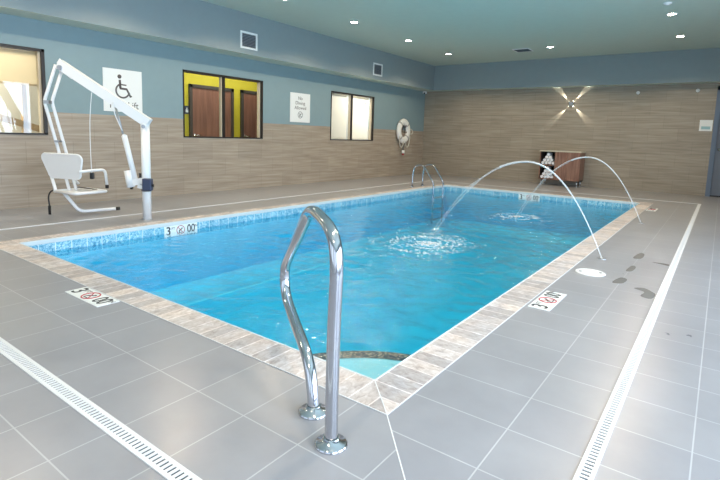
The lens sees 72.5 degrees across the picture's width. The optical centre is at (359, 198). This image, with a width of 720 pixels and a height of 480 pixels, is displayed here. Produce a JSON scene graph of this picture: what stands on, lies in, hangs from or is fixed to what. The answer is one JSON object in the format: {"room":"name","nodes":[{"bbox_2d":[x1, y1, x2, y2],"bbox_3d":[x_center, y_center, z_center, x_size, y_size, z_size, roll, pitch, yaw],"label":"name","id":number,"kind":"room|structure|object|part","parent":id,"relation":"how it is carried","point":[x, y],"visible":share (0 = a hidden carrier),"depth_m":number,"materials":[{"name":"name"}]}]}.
{"room":"indoor swimming pool","nodes":[
{"label":"indoor swimming pool","id":0,"kind":"room"},
{"bbox_2d":[0,13,424,209],"bbox_3d":[-2.757,-1.754,9.136,0.160,3.492,16.165,7,9,36],"label":"wall","id":1,"kind":"structure","parent":0,"point":[288,153],"depth_m":8.50,"materials":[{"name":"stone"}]},
{"bbox_2d":[0,43,47,134],"bbox_3d":[-4.960,-1.400,6.117,0.122,1.166,1.856,7,9,36],"label":"window","id":2,"kind":"structure","parent":1,"relation":"in","point":[40,58],"depth_m":6.78,"materials":[{"name":"brown metal"}]},
{"bbox_2d":[0,47,36,85],"bbox_3d":[-5.014,-1.722,6.119,0.044,0.470,1.790,7,9,36],"label":"roller shade","id":3,"kind":"object","parent":2,"relation":"attached to","point":[18,67],"visible":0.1,"depth_m":6.63,"materials":[{"name":"beige fabric"}]},
{"bbox_2d":[102,67,142,112],"bbox_3d":[-3.707,-1.683,7.690,0.025,0.650,0.620,7,9,36],"label":"sign","id":4,"kind":"object","parent":1,"relation":"attached to","point":[126,84],"visible":0.69,"depth_m":7.69,"materials":[{"name":"white plastic"}]},
{"bbox_2d":[0,0,435,91],"bbox_3d":[-2.469,-2.997,8.793,0.455,0.721,15.845,7,9,36],"label":"soffit","id":5,"kind":"structure","parent":1,"relation":"attached to","point":[193,24],"depth_m":8.56,"materials":[{"name":"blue paint"}]},
{"bbox_2d":[183,69,262,138],"bbox_3d":[-2.579,-1.736,9.331,0.122,1.166,1.845,7,9,36],"label":"window","id":6,"kind":"structure","parent":1,"relation":"in","point":[221,77],"depth_m":9.30,"materials":[{"name":"clear glass"}]},
{"bbox_2d":[240,30,257,50],"bbox_3d":[-2.037,-2.891,9.006,0.014,0.305,0.400,7,9,36],"label":"air vent","id":7,"kind":"object","parent":1,"relation":"attached to","point":[248,40],"visible":1,"depth_m":9.00,"materials":[{"name":"white plastic"}]},
{"bbox_2d":[290,92,309,122],"bbox_3d":[-1.326,-2.012,10.910,0.013,0.635,0.635,7,9,36],"label":"sign","id":8,"kind":"object","parent":1,"relation":"attached to","point":[299,102],"visible":1,"depth_m":10.90,"materials":[{"name":"white plastic"}]},
{"bbox_2d":[330,91,374,140],"bbox_3d":[-0.210,-2.070,12.528,0.122,1.166,1.800,7,9,36],"label":"window","id":9,"kind":"structure","parent":1,"relation":"in","point":[350,101],"depth_m":12.49,"materials":[{"name":"brown metal"}]},
{"bbox_2d":[331,93,346,138],"bbox_3d":[-0.569,-2.035,12.173,0.044,1.106,0.750,7,9,36],"label":"roller shade","id":10,"kind":"object","parent":9,"relation":"attached to","point":[339,101],"visible":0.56,"depth_m":12.21,"materials":[{"name":"white fabric"}]},
{"bbox_2d":[352,96,368,138],"bbox_3d":[-0.041,-2.110,12.885,0.045,1.106,0.830,7,9,36],"label":"roller shade","id":11,"kind":"object","parent":9,"relation":"attached to","point":[360,104],"visible":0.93,"depth_m":12.92,"materials":[{"name":"white fabric"}]},
{"bbox_2d":[373,62,382,76],"bbox_3d":[0.449,-3.241,12.361,0.014,0.305,0.400,7,9,36],"label":"air vent","id":12,"kind":"object","parent":1,"relation":"attached to","point":[377,68],"visible":1,"depth_m":12.36,"materials":[{"name":"white plastic"}]},
{"bbox_2d":[396,119,412,154],"bbox_3d":[1.307,-1.806,14.421,0.172,1.060,0.788,7,9,36],"label":"life ring","id":13,"kind":"object","parent":1,"relation":"attached to","point":[401,122],"visible":1,"depth_m":14.33,"materials":[{"name":"white plastic"}]},
{"bbox_2d":[0,173,719,479],"bbox_3d":[1.302,0.430,6.358,10.060,0.120,15.845,7,9,36],"label":"floor","id":14,"kind":"structure","parent":0,"point":[528,401],"depth_m":2.24,"materials":[{"name":"grey tile"}]},
{"bbox_2d":[65,287,119,306],"bbox_3d":[-1.806,0.657,3.305,0.456,0.009,0.145,7,9,36],"label":"depth marker","id":15,"kind":"object","parent":14,"relation":"on","point":[95,298],"visible":1,"depth_m":3.29,"materials":[{"name":"white tile"}]},
{"bbox_2d":[41,58,153,219],"bbox_3d":[-3.282,-0.745,6.270,1.495,1.955,0.604,2,7,0],"label":"lift","id":16,"kind":"object","parent":14,"relation":"on","point":[58,165],"visible":1,"depth_m":6.10,"materials":[{"name":"metal"}]},
{"bbox_3d":[-3.725,-0.404,6.162,0.620,0.300,0.074,4,8,16],"label":"backrest","id":17,"kind":"part","parent":16,"relation":"part of","materials":[{"name":"white plastic"}]},
{"bbox_3d":[-3.647,-0.241,6.358,0.559,0.330,0.474,6,8,28],"label":"seat frame","id":18,"kind":"part","parent":16,"relation":"part of","materials":[{"name":"white metal"}]},
{"bbox_3d":[-3.612,-0.096,6.364,0.410,0.012,0.390,6,8,28],"label":"seat","id":19,"kind":"part","parent":16,"relation":"part of","materials":[{"name":"white plastic"}]},
{"bbox_3d":[-3.374,-0.264,6.232,0.052,0.228,0.373,7,9,33],"label":"armrest","id":20,"kind":"part","parent":16,"relation":"part of","materials":[{"name":"white metal"}]},
{"bbox_3d":[-3.137,-1.284,6.027,1.142,0.782,0.085,2,7,0],"label":"arm","id":21,"kind":"part","parent":16,"relation":"part of"},
{"bbox_3d":[-2.978,-0.979,6.065,0.130,0.426,0.024,2,7,0],"label":"actuator rod","id":22,"kind":"part","parent":16,"relation":"part of","materials":[{"name":"metal"}]},
{"bbox_3d":[-2.887,-0.245,6.149,0.126,0.225,0.094,2,7,0],"label":"actuator motor","id":23,"kind":"part","parent":16,"relation":"part of","materials":[{"name":"white plastic"}]},
{"bbox_3d":[-2.677,-0.342,6.146,0.106,1.215,0.106,2,7,0],"label":"post","id":24,"kind":"part","parent":16,"relation":"part of","materials":[{"name":"white metal"}]},
{"bbox_2d":[0,337,201,479],"bbox_3d":[-2.254,0.707,2.825,6.310,0.005,0.068,7,9,36],"label":"drain grate","id":25,"kind":"object","parent":14,"relation":"on","point":[166,466],"visible":1,"depth_m":1.91,"materials":[{"name":"white plastic"}]},
{"bbox_2d":[0,180,430,229],"bbox_3d":[-1.278,-0.031,8.842,0.030,0.005,10.850,7,9,36],"label":"drain grate","id":26,"kind":"object","parent":14,"relation":"on","point":[429,180],"visible":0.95,"depth_m":7.01,"materials":[{"name":"white plastic"}]},
{"bbox_2d":[280,206,347,454],"bbox_3d":[-0.228,0.440,2.085,0.124,0.850,0.842,-1,8,-22],"label":"grab rail","id":27,"kind":"object","parent":14,"relation":"on","point":[331,442],"visible":1,"depth_m":1.78,"materials":[{"name":"silver metal"}]},
{"bbox_3d":[-0.191,0.860,2.014,0.124,0.034,0.124,-1,8,-22],"label":"floor plate","id":28,"kind":"part","parent":27,"relation":"part of","materials":[{"name":"silver metal"}]},
{"bbox_3d":[-0.106,0.889,1.807,0.124,0.034,0.124,-1,8,-22],"label":"floor plate","id":29,"kind":"part","parent":27,"relation":"part of","materials":[{"name":"silver metal"}]},
{"bbox_2d":[0,184,652,413],"bbox_3d":[1.084,0.279,7.134,4.558,0.038,9.464,7,9,36],"label":"pool coping","id":30,"kind":"object","parent":14,"relation":"on","point":[395,386],"visible":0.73,"depth_m":2.99,"materials":[{"name":"tile"}]},
{"bbox_2d":[0,204,651,414],"bbox_3d":[1.085,0.261,7.131,4.560,0.003,9.466,7,9,36],"label":"trim","id":31,"kind":"structure","parent":30,"relation":"on","point":[651,204],"depth_m":2.65,"materials":[{"name":"beige tile"}]},
{"bbox_2d":[19,185,639,379],"bbox_3d":[1.082,0.276,7.144,4.178,0.040,9.084,7,9,36],"label":"trim","id":32,"kind":"structure","parent":30,"relation":"attached to","point":[43,241],"depth_m":5.87,"materials":[{"name":"tile"}]},
{"bbox_2d":[29,187,635,354],"bbox_3d":[1.066,0.846,7.207,4.389,1.104,9.295,7,9,36],"label":"swimming pool","id":33,"kind":"object","parent":14,"relation":"in","point":[254,304],"visible":0.25,"depth_m":7.03,"materials":[{"name":"blue liquid"}]},
{"bbox_2d":[164,222,196,237],"bbox_3d":[-2.232,0.391,6.133,0.008,0.135,0.465,7,9,36],"label":"depth marker","id":34,"kind":"object","parent":33,"relation":"attached to","point":[182,228],"visible":0.98,"depth_m":6.12,"materials":[{"name":"white tile"}]},
{"bbox_2d":[45,191,629,339],"bbox_3d":[1.067,0.820,7.204,4.147,0.913,9.053,7,9,36],"label":"pool water","id":35,"kind":"object","parent":33,"relation":"in","point":[441,195],"visible":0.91,"depth_m":7.45,"materials":[{"name":"blue liquid"}]},
{"bbox_2d":[361,229,477,260],"bbox_3d":[0.758,0.531,5.933,1.535,0.036,1.842,5,8,26],"label":"foam","id":36,"kind":"object","parent":35,"relation":"on","point":[421,236],"visible":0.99,"depth_m":5.82,"materials":[{"name":"white"}]},
{"bbox_2d":[482,211,549,221],"bbox_3d":[2.589,0.315,8.065,1.079,0.041,1.325,7,9,36],"label":"foam","id":37,"kind":"object","parent":35,"relation":"on","point":[516,216],"visible":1,"depth_m":8.12,"materials":[{"name":"white"}]},
{"bbox_2d":[313,351,409,378],"bbox_3d":[-0.091,1.382,3.282,1.306,0.724,1.306,7,9,36],"label":"steps","id":38,"kind":"structure","parent":33,"relation":"in","point":[372,364],"depth_m":3.15,"materials":[{"name":"blue tile"}]},
{"bbox_2d":[518,194,539,201],"bbox_3d":[3.720,-0.018,10.800,0.465,0.135,0.008,7,9,36],"label":"depth marker","id":39,"kind":"object","parent":33,"relation":"attached to","point":[521,196],"visible":0.95,"depth_m":10.79,"materials":[{"name":"white tile"}]},
{"bbox_2d":[387,415,405,479],"bbox_3d":[0.234,1.042,0.825,0.004,0.001,2.400,1,7,-6],"label":"trim","id":40,"kind":"structure","parent":14,"relation":"on","point":[387,415],"depth_m":1.79,"materials":[{"name":"white plastic"}]},
{"bbox_2d":[410,164,444,223],"bbox_3d":[1.562,-0.126,11.374,0.645,1.326,0.570,7,9,36],"label":"pool ladder","id":41,"kind":"object","parent":14,"relation":"on","point":[415,166],"visible":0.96,"depth_m":11.30,"materials":[{"name":"silver metal"}]},
{"bbox_3d":[1.418,-0.106,11.183,0.590,1.326,0.040,7,9,36],"label":"rail","id":42,"kind":"part","parent":41,"relation":"part of","materials":[{"name":"silver metal"}]},
{"bbox_3d":[1.703,-0.146,11.568,0.590,1.326,0.040,7,9,36],"label":"rail","id":43,"kind":"part","parent":41,"relation":"part of","materials":[{"name":"silver metal"}]},
{"bbox_2d":[528,291,566,310],"bbox_3d":[1.350,0.729,3.525,0.145,0.009,0.456,7,9,36],"label":"depth marker","id":44,"kind":"object","parent":14,"relation":"on","point":[547,300],"visible":1,"depth_m":3.50,"materials":[{"name":"white tile"}]},
{"bbox_2d":[538,150,585,186],"bbox_3d":[5.266,-0.791,12.849,1.029,0.903,0.503,7,9,36],"label":"base cabinet","id":45,"kind":"object","parent":14,"relation":"on","point":[568,165],"visible":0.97,"depth_m":12.57,"materials":[{"name":"brown laminate"}]},
{"bbox_3d":[5.157,-0.825,12.623,0.306,0.721,0.018,7,9,36],"label":"door","id":46,"kind":"part","parent":45,"relation":"part of","materials":[{"name":"brown laminate"}]},
{"bbox_3d":[5.406,-0.794,12.442,0.306,0.721,0.018,7,9,36],"label":"door","id":47,"kind":"part","parent":45,"relation":"part of","materials":[{"name":"brown laminate"}]},
{"bbox_2d":[433,180,695,203],"bbox_3d":[4.314,-0.187,11.440,5.896,0.005,0.030,7,9,36],"label":"drain grate","id":48,"kind":"object","parent":14,"relation":"on","point":[433,180],"visible":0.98,"depth_m":11.05,"materials":[{"name":"white plastic"}]},
{"bbox_2d":[575,268,605,276],"bbox_3d":[2.026,0.649,4.318,0.244,0.008,0.244,7,9,36],"label":"lid","id":49,"kind":"object","parent":14,"relation":"on","point":[584,271],"visible":1,"depth_m":4.30,"materials":[{"name":"white plastic"}]},
{"bbox_2d":[612,277,626,283],"bbox_3d":[2.170,0.685,4.092,0.078,0.001,0.239,9,10,43],"label":"wet patch","id":50,"kind":"object","parent":14,"relation":"on","point":[620,280],"visible":1,"depth_m":4.09,"materials":[{"name":"grey liquid"}]},
{"bbox_2d":[626,266,635,271],"bbox_3d":[2.486,0.643,4.499,0.058,0.001,0.272,7,9,36],"label":"wet patch","id":51,"kind":"object","parent":14,"relation":"on","point":[631,268],"visible":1,"depth_m":4.50,"materials":[{"name":"grey liquid"}]},
{"bbox_2d":[573,204,700,479],"bbox_3d":[3.499,0.564,5.365,0.056,0.005,10.850,7,9,36],"label":"drain grate","id":52,"kind":"object","parent":14,"relation":"on","point":[587,469],"visible":1,"depth_m":2.31,"materials":[{"name":"white plastic"}]},
{"bbox_2d":[633,253,643,258],"bbox_3d":[2.858,0.588,5.024,0.078,0.001,0.352,7,9,36],"label":"wet patch","id":53,"kind":"object","parent":14,"relation":"on","point":[640,255],"visible":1,"depth_m":5.00,"materials":[{"name":"grey liquid"}]},
{"bbox_2d":[634,287,654,298],"bbox_3d":[2.199,0.727,3.771,0.124,0.001,0.292,4,8,16],"label":"wet patch","id":54,"kind":"object","parent":14,"relation":"on","point":[647,293],"visible":1,"depth_m":3.76,"materials":[{"name":"grey liquid"}]},
{"bbox_2d":[646,208,657,210],"bbox_3d":[5.142,0.194,8.644,0.145,0.009,0.456,7,9,36],"label":"depth marker","id":55,"kind":"object","parent":14,"relation":"on","point":[648,209],"visible":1,"depth_m":8.63,"materials":[{"name":"white tile"}]},
{"bbox_2d":[202,0,719,65],"bbox_3d":[1.409,-2.973,5.923,10.380,0.200,16.165,7,9,36],"label":"ceiling","id":56,"kind":"structure","parent":0,"point":[472,31],"depth_m":9.18,"materials":[{"name":"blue paint"}]},
{"bbox_2d":[512,48,533,51],"bbox_3d":[3.876,-3.524,11.678,0.400,0.020,0.400,7,9,36],"label":"ceiling vent","id":57,"kind":"object","parent":56,"relation":"in","point":[522,49],"visible":1,"depth_m":11.64,"materials":[{"name":"black metal"}]},
{"bbox_2d":[421,83,719,195],"bbox_3d":[6.101,-1.911,12.552,10.060,3.492,0.160,7,9,36],"label":"wall","id":58,"kind":"structure","parent":0,"point":[651,140],"depth_m":12.69,"materials":[{"name":"tile"}]},
{"bbox_2d":[434,48,719,90],"bbox_3d":[6.186,-3.143,12.070,9.605,0.721,0.305,7,9,36],"label":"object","id":59,"kind":"structure","parent":58,"relation":"attached to","point":[692,66],"depth_m":12.25,"materials":[{"name":"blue paint"}]},
{"bbox_2d":[699,120,712,130],"bbox_3d":[7.866,-1.657,11.164,0.244,0.250,0.012,7,9,36],"label":"notice","id":60,"kind":"object","parent":58,"relation":"attached to","point":[705,125],"visible":1,"depth_m":11.16,"materials":[{"name":"white plastic"}]},
{"bbox_2d":[705,86,719,196],"bbox_3d":[8.415,-1.237,10.877,1.030,2.486,0.211,7,9,36],"label":"door","id":61,"kind":"structure","parent":58,"relation":"in","point":[713,175],"depth_m":11.13,"materials":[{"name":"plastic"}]},
{"bbox_3d":[8.413,-1.208,10.879,0.850,2.365,0.045,7,9,36],"label":"panel","id":62,"kind":"part","parent":61,"relation":"part of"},
{"label":"outside","id":63,"kind":"structure","parent":0,"visible":0},
{"bbox_2d":[346,95,368,139],"bbox_3d":[-0.561,-1.952,13.486,1.440,2.920,3.150,7,9,36],"label":"back room","id":64,"kind":"structure","parent":63,"point":[347,95],"depth_m":14.72,"materials":[{"name":"paint"}]},
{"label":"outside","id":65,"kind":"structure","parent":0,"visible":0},
{"bbox_2d":[184,73,256,136],"bbox_3d":[-3.082,-1.596,10.084,1.440,2.920,5.550,7,9,36],"label":"wall","id":66,"kind":"structure","parent":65,"point":[237,85],"depth_m":11.10,"materials":[{"name":"yellow paint"}]},
{"bbox_2d":[185,106,188,113],"bbox_3d":[-3.639,-1.861,10.319,0.015,0.170,0.140,7,9,36],"label":"restroom sign","id":67,"kind":"object","parent":66,"relation":"attached to","point":[186,107],"visible":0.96,"depth_m":10.32,"materials":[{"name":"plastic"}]},
{"bbox_2d":[188,84,233,136],"bbox_3d":[-3.253,-1.359,10.866,0.095,2.200,1.160,7,9,36],"label":"door","id":68,"kind":"structure","parent":66,"relation":"attached to","point":[203,100],"depth_m":10.71,"materials":[{"name":"brown wood"}]},
{"bbox_2d":[240,90,256,137],"bbox_3d":[-2.452,-1.472,11.947,0.095,2.200,1.100,7,9,36],"label":"door","id":69,"kind":"structure","parent":66,"relation":"attached to","point":[248,99],"depth_m":11.62,"materials":[{"name":"brown wood"}]},
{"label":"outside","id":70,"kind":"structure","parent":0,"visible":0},
{"bbox_2d":[0,83,39,132],"bbox_3d":[-6.210,-1.155,5.860,1.440,2.920,5.200,7,9,36],"label":"wall","id":71,"kind":"structure","parent":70,"point":[9,93],"depth_m":7.84,"materials":[{"name":"white paint"}]},
{"bbox_2d":[0,85,39,132],"bbox_3d":[-5.392,-1.141,6.660,0.258,2.700,2.676,7,9,36],"label":"brace","id":72,"kind":"object","parent":71,"relation":"on","point":[26,126],"visible":0.21,"depth_m":7.12,"materials":[{"name":"white metal"}]},
{"bbox_3d":[-4.903,-1.191,7.172,0.080,2.700,0.060,7,9,36],"label":"post","id":73,"kind":"part","parent":72,"relation":"part of","materials":[{"name":"white metal"}]}
]}

